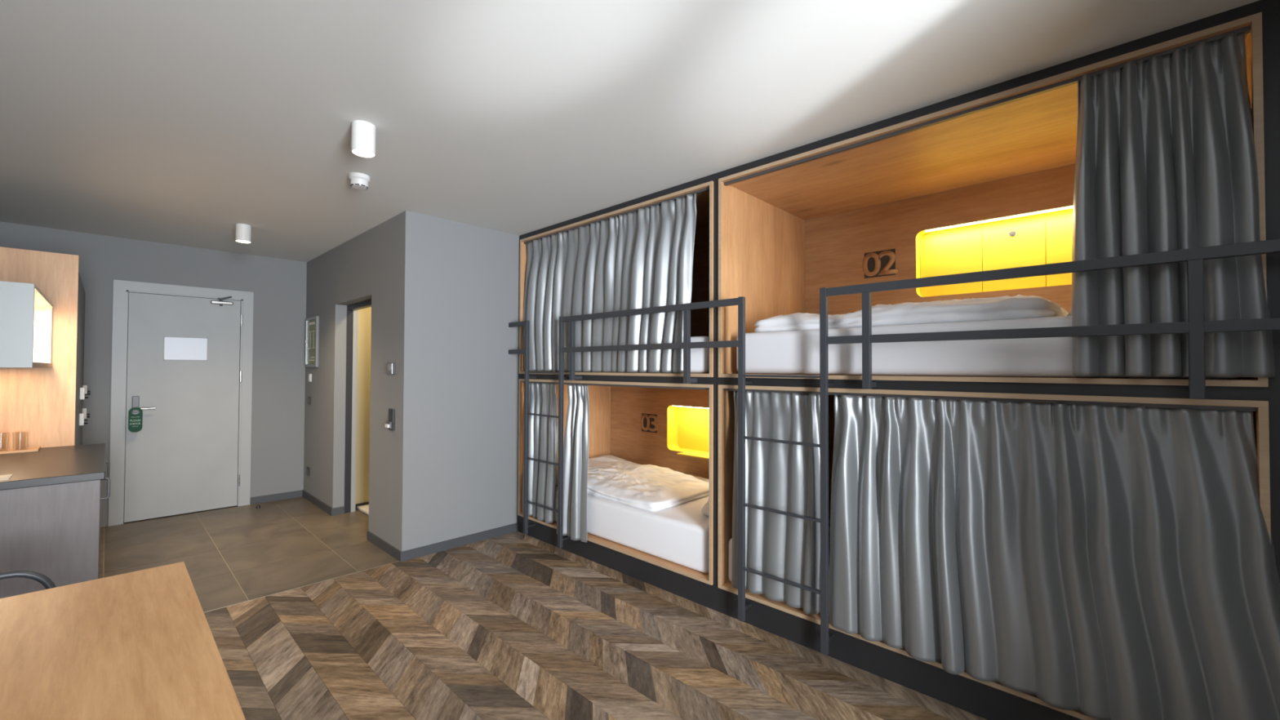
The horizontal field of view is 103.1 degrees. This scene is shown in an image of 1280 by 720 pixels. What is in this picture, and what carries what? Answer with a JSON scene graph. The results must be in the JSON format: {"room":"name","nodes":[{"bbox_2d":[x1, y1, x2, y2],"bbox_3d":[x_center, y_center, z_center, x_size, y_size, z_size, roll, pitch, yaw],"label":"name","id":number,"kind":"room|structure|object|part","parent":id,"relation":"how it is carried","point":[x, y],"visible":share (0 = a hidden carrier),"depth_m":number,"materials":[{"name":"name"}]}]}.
{"room":"dormitory","nodes":[
{"label":"dormitory","id":0,"kind":"room"},
{"bbox_2d":[0,222,306,527],"bbox_3d":[-3.672,0.212,5.741,0.120,2.592,4.720,-1,-1,44],"label":"wall","id":1,"kind":"structure","parent":0,"point":[278,286],"depth_m":5.17,"materials":[{"name":"grey paint"}]},
{"bbox_2d":[0,246,90,448],"bbox_3d":[-4.426,0.388,3.723,1.530,2.156,0.519,-1,-1,44],"label":"wall panel","id":2,"kind":"object","parent":1,"relation":"attached to","point":[46,403],"visible":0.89,"depth_m":3.28,"materials":[{"name":"brown wood"}]},
{"bbox_3d":[-4.019,0.875,3.610,0.746,1.080,0.018,-1,-1,44],"label":"locker door","id":3,"kind":"part","parent":2,"relation":"part of","materials":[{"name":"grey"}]},
{"bbox_3d":[-4.015,-0.129,3.627,0.746,0.921,0.018,-1,-1,44],"label":"locker door","id":4,"kind":"part","parent":2,"relation":"part of","materials":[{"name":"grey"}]},
{"bbox_3d":[-4.564,0.882,4.130,0.754,1.080,0.018,-1,-1,44],"label":"locker door","id":5,"kind":"part","parent":2,"relation":"part of","materials":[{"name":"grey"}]},
{"bbox_3d":[-4.560,-0.122,4.147,0.754,0.921,0.018,-1,-1,44],"label":"locker door","id":6,"kind":"part","parent":2,"relation":"part of","materials":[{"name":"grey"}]},
{"bbox_2d":[108,280,253,526],"bbox_3d":[-4.388,0.387,4.916,0.221,2.199,1.012,-1,-1,44],"label":"door","id":7,"kind":"structure","parent":1,"relation":"in","point":[188,350],"depth_m":4.88,"materials":[{"name":"grey paint"}]},
{"bbox_2d":[128,407,142,432],"bbox_3d":[-4.569,0.542,4.604,0.002,0.224,0.091,-1,-1,44],"label":"hanger","id":8,"kind":"object","parent":7,"relation":"hanging from","point":[135,421],"visible":1,"depth_m":4.60,"materials":[{"name":"green"}]},
{"bbox_3d":[-4.619,0.406,4.654,0.016,0.150,0.046,-1,-1,44],"label":"lock plate","id":9,"kind":"part","parent":7,"relation":"part of","materials":[{"name":"grey metal"}]},
{"bbox_3d":[-4.553,0.445,4.671,0.056,0.019,0.138,-1,-1,44],"label":"lever handle","id":10,"kind":"part","parent":7,"relation":"part of","materials":[{"name":"silver metal"}]},
{"bbox_3d":[-4.387,-0.108,4.913,0.007,0.212,0.307,-1,-1,44],"label":"glass","id":11,"kind":"part","parent":7,"relation":"part of","materials":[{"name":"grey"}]},
{"bbox_2d":[249,489,302,504],"bbox_3d":[-3.868,1.462,5.425,0.012,0.070,0.473,-1,-1,44],"label":"baseboard","id":12,"kind":"structure","parent":1,"relation":"attached to","point":[268,498],"depth_m":5.41,"materials":[{"name":"grey"}]},
{"bbox_2d":[303,213,399,548],"bbox_3d":[-2.725,0.200,4.756,2.611,2.592,0.100,-1,-1,44],"label":"wall","id":13,"kind":"structure","parent":0,"point":[366,266],"depth_m":4.57,"materials":[{"name":"grey paint"}]},
{"bbox_2d":[306,466,310,475],"bbox_3d":[-3.565,1.193,5.458,0.085,0.080,0.016,-1,-1,44],"label":"wall socket","id":14,"kind":"object","parent":13,"relation":"attached to","point":[308,469],"visible":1,"depth_m":5.44,"materials":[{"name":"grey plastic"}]},
{"bbox_2d":[307,396,311,404],"bbox_3d":[-3.557,0.435,5.465,0.080,0.082,0.016,-1,-1,44],"label":"light switch","id":15,"kind":"object","parent":13,"relation":"attached to","point":[308,397],"visible":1,"depth_m":5.44,"materials":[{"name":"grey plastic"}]},
{"bbox_2d":[308,373,311,382],"bbox_3d":[-3.551,0.191,5.464,0.085,0.085,0.016,-1,-1,44],"label":"light switch","id":16,"kind":"object","parent":13,"relation":"attached to","point":[309,375],"visible":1,"depth_m":5.44,"materials":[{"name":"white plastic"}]},
{"bbox_2d":[304,315,319,366],"bbox_3d":[-3.503,-0.190,5.417,0.420,0.528,0.030,-1,-1,44],"label":"framed piece","id":17,"kind":"object","parent":13,"relation":"attached to","point":[312,324],"visible":1,"depth_m":5.40,"materials":[{"name":"paper"}]},
{"bbox_2d":[306,319,315,364],"bbox_3d":[-3.497,-0.190,5.423,0.366,0.474,0.013,-1,-1,44],"label":"print","id":18,"kind":"object","parent":17,"relation":"attached to","point":[311,323],"depth_m":5.42,"materials":[{"name":"beige paper"}]},
{"bbox_2d":[302,489,402,561],"bbox_3d":[-2.689,1.454,4.688,2.711,0.070,0.112,-1,-1,44],"label":"baseboard","id":19,"kind":"structure","parent":13,"relation":"attached to","point":[384,545],"depth_m":4.17,"materials":[{"name":"grey"}]},
{"bbox_2d":[344,299,371,513],"bbox_3d":[-2.503,0.425,4.678,1.112,2.128,0.100,-1,-1,44],"label":"door frame","id":20,"kind":"structure","parent":13,"relation":"in","point":[352,309],"depth_m":4.99,"materials":[{"name":"grey metal"}]},
{"bbox_3d":[-2.852,0.430,5.051,0.092,2.128,0.043,-1,-1,44],"label":"frame","id":21,"kind":"part","parent":20,"relation":"part of","materials":[{"name":"grey paint"}]},
{"bbox_2d":[384,408,395,431],"bbox_3d":[-1.908,0.454,3.870,0.088,0.163,0.046,-1,-1,44],"label":"switch","id":22,"kind":"object","parent":13,"relation":"attached to","point":[390,424],"visible":1,"depth_m":3.85,"materials":[{"name":"grey plastic"}]},
{"bbox_3d":[-1.897,0.455,3.881,0.088,0.163,0.014,-1,-1,44],"label":"plate","id":23,"kind":"part","parent":22,"relation":"part of","materials":[{"name":"grey plastic"}]},
{"bbox_2d":[386,363,395,374],"bbox_3d":[-1.901,0.067,3.884,0.095,0.087,0.028,-1,-1,44],"label":"thermostat","id":24,"kind":"object","parent":13,"relation":"attached to","point":[391,366],"visible":1,"depth_m":3.86,"materials":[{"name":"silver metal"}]},
{"bbox_2d":[355,306,371,503],"bbox_3d":[-2.147,0.221,5.903,0.060,2.592,2.140,-1,-1,44],"label":"wall","id":25,"kind":"structure","parent":0,"point":[364,321],"depth_m":5.16,"materials":[{"name":"beige paint"}]},
{"bbox_2d":[355,502,368,509],"bbox_3d":[-2.511,1.477,5.451,0.015,0.050,1.039,-1,-1,44],"label":"baseboard","id":26,"kind":"structure","parent":25,"relation":"attached to","point":[364,503],"depth_m":5.13,"materials":[{"name":"grey plastic"}]},
{"bbox_2d":[396,210,519,551],"bbox_3d":[-0.968,0.204,4.633,0.100,2.592,2.349,-1,-1,44],"label":"wall","id":27,"kind":"structure","parent":0,"point":[458,376],"depth_m":4.04,"materials":[{"name":"grey paint"}]},
{"bbox_2d":[402,523,517,561],"bbox_3d":[-1.406,1.448,4.077,0.012,0.070,0.976,-1,-1,44],"label":"baseboard","id":28,"kind":"structure","parent":27,"relation":"attached to","point":[425,550],"depth_m":4.03,"materials":[{"name":"grey"}]},
{"bbox_2d":[516,0,1279,719],"bbox_3d":[0.648,0.178,2.886,4.651,2.586,0.100,-1,-1,44],"label":"wall frame","id":29,"kind":"object","parent":27,"relation":"attached to","point":[987,702],"visible":0.53,"depth_m":2.18,"materials":[{"name":"black metal"}]},
{"bbox_3d":[-1.024,0.755,4.470,0.034,1.180,0.100,-1,-1,44],"label":"post","id":30,"kind":"part","parent":29,"relation":"part of","materials":[{"name":"black laminate"}]},
{"bbox_3d":[-1.020,-0.464,4.491,0.034,1.170,0.100,-1,-1,44],"label":"post","id":31,"kind":"part","parent":29,"relation":"part of","materials":[{"name":"black laminate"}]},
{"bbox_2d":[523,316,570,548],"bbox_3d":[-0.745,0.551,4.069,0.494,1.760,0.102,-1,-1,44],"label":"ladder","id":32,"kind":"object","parent":29,"relation":"attached to","point":[561,360],"visible":0.97,"depth_m":3.94,"materials":[{"name":"grey metal"}]},
{"bbox_2d":[508,320,524,354],"bbox_3d":[-1.038,-0.188,4.310,0.250,0.270,0.024,-1,-1,44],"label":"guard rail","id":33,"kind":"object","parent":32,"relation":"attached to","point":[516,323],"visible":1,"depth_m":4.30,"materials":[{"name":"grey metal"}]},
{"bbox_3d":[-0.939,0.552,4.201,0.032,1.760,0.026,-1,-1,44],"label":"post","id":34,"kind":"part","parent":32,"relation":"part of","materials":[{"name":"grey metal"}]},
{"bbox_3d":[-0.604,0.548,3.882,0.032,1.760,0.026,-1,-1,44],"label":"post","id":35,"kind":"part","parent":32,"relation":"part of","materials":[{"name":"grey metal"}]},
{"bbox_2d":[517,378,713,585],"bbox_3d":[0.107,0.754,4.149,2.046,1.180,1.225,-1,-1,44],"label":"box","id":36,"kind":"object","parent":29,"relation":"attached to","point":[670,425],"visible":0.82,"depth_m":4.68,"materials":[{"name":"brown wood"}]},
{"bbox_2d":[522,382,557,523],"bbox_3d":[-0.847,0.751,4.228,0.477,1.117,0.079,-1,-1,44],"label":"curtain","id":37,"kind":"object","parent":36,"relation":"hanging from","point":[543,430],"visible":0.79,"depth_m":4.17,"materials":[{"name":"grey fabric"}]},
{"bbox_3d":[-0.677,0.761,4.795,0.020,1.180,1.073,-1,-1,44],"label":"panel","id":38,"kind":"part","parent":36,"relation":"part of","materials":[{"name":"brown wood"}]},
{"bbox_2d":[556,384,589,542],"bbox_3d":[-0.507,0.768,3.879,0.340,1.160,0.094,-1,-1,44],"label":"curtain","id":39,"kind":"object","parent":36,"relation":"hanging from","point":[575,446],"visible":0.95,"depth_m":3.83,"materials":[{"name":"grey fabric"}]},
{"bbox_3d":[0.053,1.333,4.086,2.006,0.020,1.073,-1,-1,44],"label":"panel","id":40,"kind":"part","parent":36,"relation":"part of","materials":[{"name":"brown wood"}]},
{"bbox_2d":[553,485,709,573],"bbox_3d":[0.055,1.181,4.109,1.945,0.280,1.019,-1,-1,44],"label":"mattress","id":41,"kind":"object","parent":36,"relation":"in","point":[678,534],"visible":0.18,"depth_m":3.40,"materials":[{"name":"white fabric"}]},
{"bbox_2d":[555,454,709,511],"bbox_3d":[-0.114,0.974,4.246,1.449,0.137,0.925,-1,-1,44],"label":"duvet","id":42,"kind":"object","parent":41,"relation":"on","point":[648,487],"visible":0.78,"depth_m":3.94,"materials":[{"name":"white fabric"}]},
{"bbox_2d":[701,497,709,516],"bbox_3d":[0.647,0.955,3.493,0.233,0.157,0.562,-1,-1,44],"label":"pillow","id":43,"kind":"object","parent":41,"relation":"on","point":[705,510],"visible":0.03,"depth_m":3.34,"materials":[{"name":"beige fabric"}]},
{"bbox_3d":[0.088,0.596,4.809,0.198,0.172,0.001,-1,-1,44],"label":"number plate","id":44,"kind":"part","parent":36,"relation":"part of","materials":[{"name":"grey"}]},
{"bbox_3d":[0.478,0.762,4.538,2.006,1.140,0.150,-1,-1,44],"label":"panel","id":45,"kind":"part","parent":36,"relation":"part of","materials":[{"name":"brown wood"}]},
{"bbox_3d":[0.512,0.811,4.321,0.365,0.012,0.175,-1,-1,44],"label":"folded down door","id":46,"kind":"part","parent":36,"relation":"part of","materials":[{"name":"yellow plastic"}]},
{"bbox_3d":[0.788,0.744,3.396,0.020,1.180,1.073,-1,-1,44],"label":"panel","id":47,"kind":"part","parent":36,"relation":"part of","materials":[{"name":"brown wood"}]},
{"bbox_2d":[519,180,713,377],"bbox_3d":[0.067,-0.466,4.122,2.046,1.170,1.095,-1,-1,44],"label":"box","id":48,"kind":"object","parent":29,"relation":"attached to","point":[701,319],"visible":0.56,"depth_m":4.12,"materials":[{"name":"brown wood"}]},
{"bbox_3d":[-0.672,-0.458,4.815,0.020,1.170,1.073,-1,-1,44],"label":"panel","id":49,"kind":"part","parent":48,"relation":"part of","materials":[{"name":"brown wood"}]},
{"bbox_2d":[522,193,696,372],"bbox_3d":[-0.354,-0.471,3.773,1.886,1.113,0.085,-1,-1,44],"label":"curtain","id":50,"kind":"object","parent":48,"relation":"hanging from","point":[642,258],"visible":0.9,"depth_m":3.62,"materials":[{"name":"grey fabric"}]},
{"bbox_3d":[0.062,-1.042,4.126,2.006,0.020,1.073,-1,-1,44],"label":"panel","id":51,"kind":"part","parent":48,"relation":"part of","materials":[{"name":"brown wood"}]},
{"bbox_2d":[529,336,709,373],"bbox_3d":[0.054,-0.018,4.134,1.930,0.230,1.019,-1,-1,44],"label":"mattress","id":52,"kind":"object","parent":48,"relation":"in","point":[700,357],"visible":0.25,"depth_m":3.14,"materials":[{"name":"white fabric"}]},
{"bbox_3d":[0.058,0.109,4.106,2.006,0.020,1.073,-1,-1,44],"label":"panel","id":53,"kind":"part","parent":48,"relation":"part of","materials":[{"name":"brown wood"}]},
{"bbox_3d":[0.438,-0.458,4.511,2.046,1.170,0.020,-1,-1,44],"label":"panel","id":54,"kind":"part","parent":48,"relation":"part of","materials":[{"name":"brown wood"}]},
{"bbox_3d":[0.793,-0.475,3.417,0.020,1.170,1.073,-1,-1,44],"label":"panel","id":55,"kind":"part","parent":48,"relation":"part of","materials":[{"name":"brown wood"}]},
{"bbox_2d":[561,297,737,383],"bbox_3d":[0.004,-0.094,3.366,1.571,0.481,0.102,-1,-1,44],"label":"guard rail","id":56,"kind":"object","parent":29,"relation":"attached to","point":[686,345],"visible":0.98,"depth_m":3.18,"materials":[{"name":"grey metal"}]},
{"bbox_3d":[-0.507,-0.070,3.804,0.034,0.443,0.030,-1,-1,44],"label":"post","id":57,"kind":"part","parent":56,"relation":"part of","materials":[{"name":"grey metal"}]},
{"bbox_3d":[0.282,-0.079,3.051,0.034,0.443,0.030,-1,-1,44],"label":"post","id":58,"kind":"part","parent":56,"relation":"part of","materials":[{"name":"grey metal"}]},
{"bbox_2d":[737,287,834,655],"bbox_3d":[0.749,0.532,2.643,0.495,1.760,0.102,-1,-1,44],"label":"ladder","id":59,"kind":"object","parent":29,"relation":"attached to","point":[825,637],"visible":1,"depth_m":2.52,"materials":[{"name":"grey metal"}]},
{"bbox_3d":[0.555,0.534,2.775,0.032,1.760,0.026,-1,-1,44],"label":"post","id":60,"kind":"part","parent":59,"relation":"part of","materials":[{"name":"grey metal"}]},
{"bbox_3d":[0.890,0.530,2.455,0.032,1.760,0.026,-1,-1,44],"label":"post","id":61,"kind":"part","parent":59,"relation":"part of","materials":[{"name":"grey metal"}]},
{"bbox_2d":[718,12,1268,386],"bbox_3d":[1.606,-0.484,2.709,2.046,1.170,1.175,-1,-1,44],"label":"box","id":62,"kind":"object","parent":29,"relation":"attached to","point":[774,254],"visible":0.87,"depth_m":2.96,"materials":[{"name":"brown wood"}]},
{"bbox_3d":[0.839,-0.476,3.372,0.020,1.170,1.073,-1,-1,44],"label":"panel","id":63,"kind":"part","parent":62,"relation":"part of","materials":[{"name":"brown wood"}]},
{"bbox_3d":[1.599,-0.642,3.392,0.198,0.172,0.001,-1,-1,44],"label":"number plate","id":64,"kind":"part","parent":62,"relation":"part of","materials":[{"name":"grey"}]},
{"bbox_3d":[1.977,-0.476,3.097,2.006,1.130,0.100,-1,-1,44],"label":"panel","id":65,"kind":"part","parent":62,"relation":"part of","materials":[{"name":"brown wood"}]},
{"bbox_3d":[1.947,-0.587,3.188,0.336,0.374,0.011,-1,-1,44],"label":"niche door","id":66,"kind":"part","parent":62,"relation":"part of","materials":[{"name":"yellow plastic"}]},
{"bbox_3d":[1.574,-1.060,2.683,2.006,0.020,1.073,-1,-1,44],"label":"panel","id":67,"kind":"part","parent":62,"relation":"part of","materials":[{"name":"brown wood"}]},
{"bbox_2d":[736,315,1239,378],"bbox_3d":[1.598,-0.040,2.660,1.930,0.236,1.019,-1,-1,44],"label":"mattress","id":68,"kind":"object","parent":62,"relation":"in","point":[786,352],"visible":0.44,"depth_m":2.25,"materials":[{"name":"white fabric"}]},
{"bbox_2d":[754,294,1068,332],"bbox_3d":[1.419,-0.227,2.776,1.389,0.142,0.855,-1,-1,44],"label":"duvet","id":69,"kind":"object","parent":68,"relation":"on","point":[1019,306],"visible":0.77,"depth_m":2.31,"materials":[{"name":"white fabric"}]},
{"bbox_3d":[1.570,0.090,2.663,2.006,0.020,1.073,-1,-1,44],"label":"panel","id":70,"kind":"part","parent":62,"relation":"part of","materials":[{"name":"brown wood"}]},
{"bbox_3d":[2.178,-0.590,2.968,0.298,0.374,0.011,-1,-1,44],"label":"niche door","id":71,"kind":"part","parent":62,"relation":"part of","materials":[{"name":"yellow plastic"}]},
{"bbox_3d":[2.409,-0.593,2.747,0.334,0.374,0.011,-1,-1,44],"label":"niche door","id":72,"kind":"part","parent":62,"relation":"part of","materials":[{"name":"yellow plastic"}]},
{"bbox_2d":[1071,32,1275,377],"bbox_3d":[1.777,-0.499,1.729,0.478,1.109,0.097,-1,-1,44],"label":"curtain","id":73,"kind":"object","parent":62,"relation":"hanging from","point":[1166,154],"visible":0.87,"depth_m":1.72,"materials":[{"name":"grey fabric"}]},
{"bbox_3d":[2.305,-0.494,1.974,0.020,1.170,1.073,-1,-1,44],"label":"panel","id":74,"kind":"part","parent":62,"relation":"part of","materials":[{"name":"brown wood"}]},
{"bbox_2d":[717,384,1271,719],"bbox_3d":[1.574,0.734,2.659,2.046,1.180,1.095,-1,-1,44],"label":"box","id":75,"kind":"object","parent":29,"relation":"attached to","point":[1260,409],"visible":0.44,"depth_m":2.25,"materials":[{"name":"brown wood"}]},
{"bbox_3d":[0.835,0.743,3.352,0.020,1.180,1.073,-1,-1,44],"label":"panel","id":76,"kind":"part","parent":75,"relation":"part of","materials":[{"name":"brown wood"}]},
{"bbox_2d":[731,391,820,614],"bbox_3d":[0.714,0.726,2.734,0.533,1.105,0.078,-1,-1,44],"label":"curtain","id":77,"kind":"object","parent":75,"relation":"hanging from","point":[784,477],"visible":0.93,"depth_m":2.70,"materials":[{"name":"grey fabric"}]},
{"bbox_2d":[728,510,830,616],"bbox_3d":[1.574,1.172,2.659,1.985,0.262,1.019,-1,-1,44],"label":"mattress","id":78,"kind":"object","parent":75,"relation":"on","point":[730,544],"visible":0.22,"depth_m":2.95,"materials":[{"name":"white fabric"}]},
{"bbox_3d":[1.565,1.314,2.643,2.006,0.020,1.073,-1,-1,44],"label":"panel","id":79,"kind":"part","parent":75,"relation":"part of","materials":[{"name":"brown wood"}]},
{"bbox_3d":[1.945,0.742,3.048,2.046,1.180,0.020,-1,-1,44],"label":"panel","id":80,"kind":"part","parent":75,"relation":"part of","materials":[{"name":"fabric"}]},
{"bbox_3d":[1.569,0.154,2.662,2.006,0.020,1.073,-1,-1,44],"label":"panel","id":81,"kind":"part","parent":75,"relation":"part of","materials":[{"name":"brown wood"}]},
{"bbox_2d":[829,395,1279,719],"bbox_3d":[1.460,0.721,1.982,1.486,1.113,0.137,-1,-1,44],"label":"curtain","id":82,"kind":"object","parent":75,"relation":"hanging from","point":[1100,562],"visible":1,"depth_m":1.88,"materials":[{"name":"grey fabric"}]},
{"bbox_3d":[2.300,0.725,1.953,0.020,1.180,1.073,-1,-1,44],"label":"panel","id":83,"kind":"part","parent":75,"relation":"part of","materials":[{"name":"brown wood"}]},
{"bbox_2d":[826,238,1279,399],"bbox_3d":[1.595,-0.113,1.848,1.838,0.481,0.102,-1,-1,44],"label":"guard rail","id":84,"kind":"object","parent":29,"relation":"attached to","point":[1196,327],"visible":1,"depth_m":1.76,"materials":[{"name":"grey metal"}]},
{"bbox_3d":[1.039,-0.088,2.328,0.034,0.443,0.030,-1,-1,44],"label":"post","id":85,"kind":"part","parent":84,"relation":"part of","materials":[{"name":"grey metal"}]},
{"bbox_3d":[1.777,-0.098,1.624,0.034,0.443,0.030,-1,-1,44],"label":"post","id":86,"kind":"part","parent":84,"relation":"part of","materials":[{"name":"grey metal"}]},
{"bbox_3d":[2.156,0.182,1.446,0.481,2.541,0.100,-1,-1,44],"label":"panel","id":87,"kind":"part","parent":29,"relation":"part of","materials":[{"name":"black laminate"}]},
{"bbox_2d":[98,496,986,719],"bbox_3d":[-0.313,1.521,2.508,9.422,0.121,4.720,-1,-1,44],"label":"floor","id":88,"kind":"structure","parent":0,"point":[308,618],"depth_m":2.66,"materials":[{"name":"brown wood"}]},
{"bbox_2d":[0,570,56,589],"bbox_3d":[-1.990,1.059,1.433,0.425,0.756,0.437,-1,-1,44],"label":"chair","id":89,"kind":"object","parent":88,"relation":"on","point":[46,582],"visible":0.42,"depth_m":1.67,"materials":[{"name":"grey metal"}]},
{"bbox_2d":[0,461,110,598],"bbox_3d":[-3.347,1.023,2.763,1.341,0.862,0.634,-1,-1,44],"label":"base cabinet","id":90,"kind":"object","parent":88,"relation":"on","point":[53,531],"visible":0.57,"depth_m":2.40,"materials":[{"name":"grey wood"}]},
{"bbox_2d":[0,443,106,490],"bbox_3d":[-3.348,0.573,2.758,1.353,0.038,0.617,-1,-1,44],"label":"countertop","id":91,"kind":"structure","parent":90,"relation":"on","point":[46,466],"depth_m":2.64,"materials":[{"name":"grey laminate"}]},
{"bbox_2d":[0,474,13,480],"bbox_3d":[-3.031,0.546,2.292,0.160,0.002,0.245,-1,-1,44],"label":"leaflet","id":92,"kind":"object","parent":91,"relation":"on","point":[7,477],"visible":1,"depth_m":2.37,"materials":[{"name":"beige paper"}]},
{"bbox_2d":[0,445,40,453],"bbox_3d":[-3.848,0.549,3.051,0.180,0.014,0.315,-1,-1,44],"label":"serving tray","id":93,"kind":"object","parent":91,"relation":"on","point":[29,449],"visible":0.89,"depth_m":3.08,"materials":[{"name":"brown wood"}]},
{"bbox_2d":[0,432,8,451],"bbox_3d":[-3.836,0.496,3.050,0.060,0.108,0.060,-1,-1,44],"label":"drinking glass","id":94,"kind":"object","parent":93,"relation":"on","point":[4,437],"visible":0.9,"depth_m":3.05,"materials":[{"name":"white"}]},
{"bbox_2d":[12,431,27,450],"bbox_3d":[-3.797,0.497,3.113,0.060,0.108,0.060,-1,-1,44],"label":"drinking glass","id":95,"kind":"object","parent":93,"relation":"on","point":[20,438],"visible":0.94,"depth_m":3.10,"materials":[{"name":"white"}]},
{"bbox_3d":[-2.918,0.981,2.730,0.631,0.767,0.018,-1,-1,44],"label":"cabinet door","id":96,"kind":"part","parent":90,"relation":"part of","materials":[{"name":"grey wood"}]},
{"bbox_3d":[-3.396,0.987,3.186,0.682,0.767,0.018,-1,-1,44],"label":"cabinet door","id":97,"kind":"part","parent":90,"relation":"part of","materials":[{"name":"grey wood"}]},
{"bbox_3d":[-2.713,0.651,2.579,0.010,0.110,0.036,-1,-1,44],"label":"handle","id":98,"kind":"part","parent":90,"relation":"part of","materials":[{"name":"grey metal"}]},
{"bbox_3d":[-3.173,0.657,3.017,0.010,0.110,0.036,-1,-1,44],"label":"handle","id":99,"kind":"part","parent":90,"relation":"part of","materials":[{"name":"grey metal"}]},
{"bbox_2d":[0,561,245,719],"bbox_3d":[-1.339,1.056,0.975,1.402,0.750,0.792,-1,-1,44],"label":"dining table","id":100,"kind":"object","parent":88,"relation":"on","point":[139,645],"visible":1,"depth_m":1.19,"materials":[{"name":"brown wood"}]},
{"bbox_2d":[356,504,368,515],"bbox_3d":[-2.421,1.484,5.251,0.380,0.029,0.805,-1,-1,44],"label":"shower tray","id":101,"kind":"object","parent":88,"relation":"on","point":[365,508],"visible":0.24,"depth_m":5.02,"materials":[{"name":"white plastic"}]},
{"bbox_2d":[0,0,1259,262],"bbox_3d":[-0.302,-1.184,2.553,9.422,0.120,4.720,-1,-1,44],"label":"ceiling","id":102,"kind":"structure","parent":0,"point":[180,122],"depth_m":2.13,"materials":[{"name":"white paint"}]},
{"bbox_2d":[235,223,251,243],"bbox_3d":[-3.264,-1.041,4.184,0.104,0.135,0.104,-1,-1,44],"label":"ceiling spotlight","id":103,"kind":"object","parent":102,"relation":"attached to","point":[242,232],"visible":1,"depth_m":4.15,"materials":[{"name":"white plastic"}]},
{"bbox_3d":[-3.264,-0.982,4.183,0.093,0.016,0.093,-1,-1,44],"label":"lamp glass","id":104,"kind":"part","parent":103,"relation":"part of","materials":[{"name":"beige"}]},
{"bbox_2d":[348,172,370,190],"bbox_3d":[-1.709,-1.086,3.096,0.116,0.070,0.116,-1,-1,44],"label":"smoke detector","id":105,"kind":"object","parent":102,"relation":"attached to","point":[357,180],"visible":1,"depth_m":3.06,"materials":[{"name":"white plastic"}]},
{"bbox_2d":[351,120,376,157],"bbox_3d":[-1.331,-1.063,2.449,0.104,0.135,0.104,-1,-1,44],"label":"ceiling spotlight","id":106,"kind":"object","parent":102,"relation":"attached to","point":[362,132],"visible":1,"depth_m":2.41,"materials":[{"name":"white plastic"}]},
{"bbox_3d":[-1.331,-1.003,2.447,0.093,0.016,0.093,-1,-1,44],"label":"lamp glass","id":107,"kind":"part","parent":106,"relation":"part of","materials":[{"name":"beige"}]},
{"bbox_3d":[-1.896,0.137,0.867,9.182,2.592,0.120,-1,-1,44],"label":"wall","id":108,"kind":"structure","parent":0,"visible":0},
{"bbox_2d":[0,280,53,367],"bbox_3d":[-3.471,-0.162,2.720,1.234,0.402,0.370,-1,-1,44],"label":"upper cabinet","id":109,"kind":"object","parent":108,"relation":"attached to","point":[25,312],"visible":1,"depth_m":2.41,"materials":[{"name":"grey wood"}]},
{"bbox_3d":[-3.031,-0.167,2.300,0.018,0.402,0.370,-1,-1,44],"label":"panel","id":110,"kind":"part","parent":109,"relation":"part of","materials":[{"name":"grey"}]},
{"bbox_3d":[-3.910,-0.161,3.143,0.014,0.357,0.353,-1,-1,44],"label":"panel","id":111,"kind":"part","parent":109,"relation":"part of","materials":[{"name":"white wood"}]}
]}

